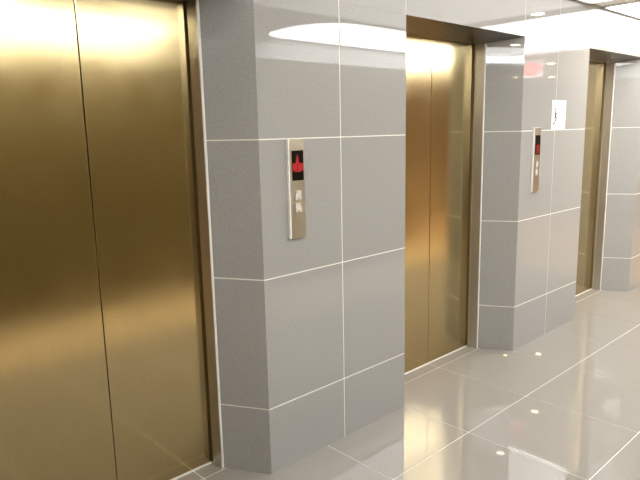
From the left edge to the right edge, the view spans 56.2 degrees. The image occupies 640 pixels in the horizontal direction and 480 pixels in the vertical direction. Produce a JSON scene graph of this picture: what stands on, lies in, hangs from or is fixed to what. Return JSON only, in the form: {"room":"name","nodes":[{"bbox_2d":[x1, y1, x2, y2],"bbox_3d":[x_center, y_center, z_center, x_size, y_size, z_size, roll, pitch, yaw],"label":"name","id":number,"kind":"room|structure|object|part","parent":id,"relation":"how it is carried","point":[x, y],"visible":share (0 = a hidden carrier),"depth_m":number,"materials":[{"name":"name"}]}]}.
{"room":"elevator lobby","nodes":[
{"label":"elevator lobby","id":0,"kind":"room"},
{"bbox_2d":[176,286,639,479],"bbox_3d":[2.883,0.994,2.969,13.662,0.080,5.481,-11,14,-42],"label":"floor","id":1,"kind":"structure","parent":0,"point":[563,404],"depth_m":3.18,"materials":[{"name":"grey tile"}]},
{"bbox_2d":[199,0,639,473],"bbox_3d":[1.421,-0.488,4.344,13.800,2.400,0.450,-11,14,-42],"label":"wall","id":2,"kind":"structure","parent":0,"point":[311,328],"depth_m":2.91,"materials":[{"name":"grey tile"}]},
{"bbox_2d":[0,0,223,479],"bbox_3d":[-0.789,0.100,2.252,1.190,2.090,0.335,-11,14,-42],"label":"elevator","id":3,"kind":"object","parent":2,"relation":"attached to","point":[109,364],"visible":0.98,"depth_m":2.34,"materials":[{"name":"brown metal"}]},
{"bbox_3d":[-1.045,0.124,2.185,0.466,2.060,0.026,-11,14,-42],"label":"door panel","id":4,"kind":"part","parent":3,"relation":"part of","materials":[{"name":"brown metal"}]},
{"bbox_3d":[-0.704,0.059,2.501,0.466,2.060,0.026,-11,14,-42],"label":"door panel","id":5,"kind":"part","parent":3,"relation":"part of","materials":[{"name":"brown metal"}]},
{"bbox_3d":[-0.851,1.110,2.527,0.908,0.006,0.032,-11,14,-42],"label":"sill","id":6,"kind":"part","parent":3,"relation":"part of","materials":[{"name":"white"}]},
{"bbox_3d":[-0.472,0.046,2.597,0.010,2.058,0.006,-11,14,-42],"label":"edge trim","id":7,"kind":"part","parent":3,"relation":"part of","materials":[{"name":"white"}]},
{"bbox_2d":[286,138,305,238],"bbox_3d":[-0.102,-0.222,2.610,0.092,0.433,0.017,-11,14,-42],"label":"panel","id":8,"kind":"object","parent":2,"relation":"attached to","point":[294,148],"visible":1,"depth_m":2.60,"materials":[{"name":"metal"}]},
{"bbox_2d":[404,14,523,374],"bbox_3d":[0.769,-0.197,3.689,1.188,2.090,0.335,-11,14,-42],"label":"elevator","id":9,"kind":"object","parent":2,"relation":"attached to","point":[440,55],"visible":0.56,"depth_m":3.83,"materials":[{"name":"brown metal"}]},
{"bbox_3d":[0.513,-0.172,3.623,0.466,2.060,0.026,-11,14,-42],"label":"door panel","id":10,"kind":"part","parent":9,"relation":"part of","materials":[{"name":"brown metal"}]},
{"bbox_3d":[0.707,0.814,3.964,0.906,0.006,0.032,-11,14,-42],"label":"sill","id":11,"kind":"part","parent":9,"relation":"part of","materials":[{"name":"white"}]},
{"bbox_3d":[0.854,-0.237,3.937,0.466,2.060,0.026,-11,14,-42],"label":"door panel","id":12,"kind":"part","parent":9,"relation":"part of","materials":[{"name":"brown metal"}]},
{"bbox_3d":[1.085,-0.250,4.033,0.010,2.058,0.006,-11,14,-42],"label":"edge trim","id":13,"kind":"part","parent":9,"relation":"part of","materials":[{"name":"white metal"}]},
{"bbox_2d":[530,127,540,192],"bbox_3d":[1.458,-0.540,4.046,0.092,0.433,0.017,-11,14,-42],"label":"panel","id":14,"kind":"object","parent":2,"relation":"attached to","point":[536,137],"visible":1,"depth_m":4.03,"materials":[{"name":"metal"}]},
{"bbox_2d":[551,100,565,129],"bbox_3d":[1.679,-0.879,4.210,0.206,0.202,0.002,-11,14,-42],"label":"notice","id":15,"kind":"object","parent":2,"relation":"attached to","point":[558,106],"visible":1,"depth_m":4.21,"materials":[{"name":"white paper"}]},
{"bbox_2d":[575,48,639,296],"bbox_3d":[2.313,-0.491,5.114,1.136,2.090,0.335,-11,14,-42],"label":"elevator","id":16,"kind":"object","parent":2,"relation":"attached to","point":[598,58],"visible":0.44,"depth_m":5.37,"materials":[{"name":"brown metal"}]},
{"bbox_3d":[2.389,-0.529,5.353,0.440,2.060,0.026,-11,14,-42],"label":"door panel","id":17,"kind":"part","parent":16,"relation":"part of","materials":[{"name":"brown metal"}]},
{"bbox_3d":[2.611,-0.540,5.440,0.010,2.058,0.006,-11,14,-42],"label":"edge trim","id":18,"kind":"part","parent":16,"relation":"part of","materials":[{"name":"white metal"}]},
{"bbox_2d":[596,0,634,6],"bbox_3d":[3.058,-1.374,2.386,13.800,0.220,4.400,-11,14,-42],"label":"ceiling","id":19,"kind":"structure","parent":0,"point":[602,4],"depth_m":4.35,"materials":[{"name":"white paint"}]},
{"bbox_2d":[577,0,613,3],"bbox_3d":[1.441,-1.431,2.873,2.753,0.016,1.448,-11,14,-42],"label":"recessed light","id":20,"kind":"object","parent":19,"relation":"in","point":[583,1],"visible":1,"depth_m":4.22,"materials":[{"name":"white"}]},
{"bbox_2d":[582,0,608,2],"bbox_3d":[1.441,-1.431,2.873,2.715,0.013,1.410,-11,14,-42],"label":"diffuser","id":21,"kind":"object","parent":20,"relation":"attached to","point":[584,1],"depth_m":4.23,"materials":[{"name":"white plastic"}]},
{"bbox_2d":[604,0,639,18],"bbox_3d":[3.132,-1.752,4.433,1.478,0.016,1.448,-11,14,-42],"label":"recessed light","id":22,"kind":"object","parent":19,"relation":"in","point":[631,8],"visible":1,"depth_m":4.50,"materials":[{"name":"white"}]}
]}

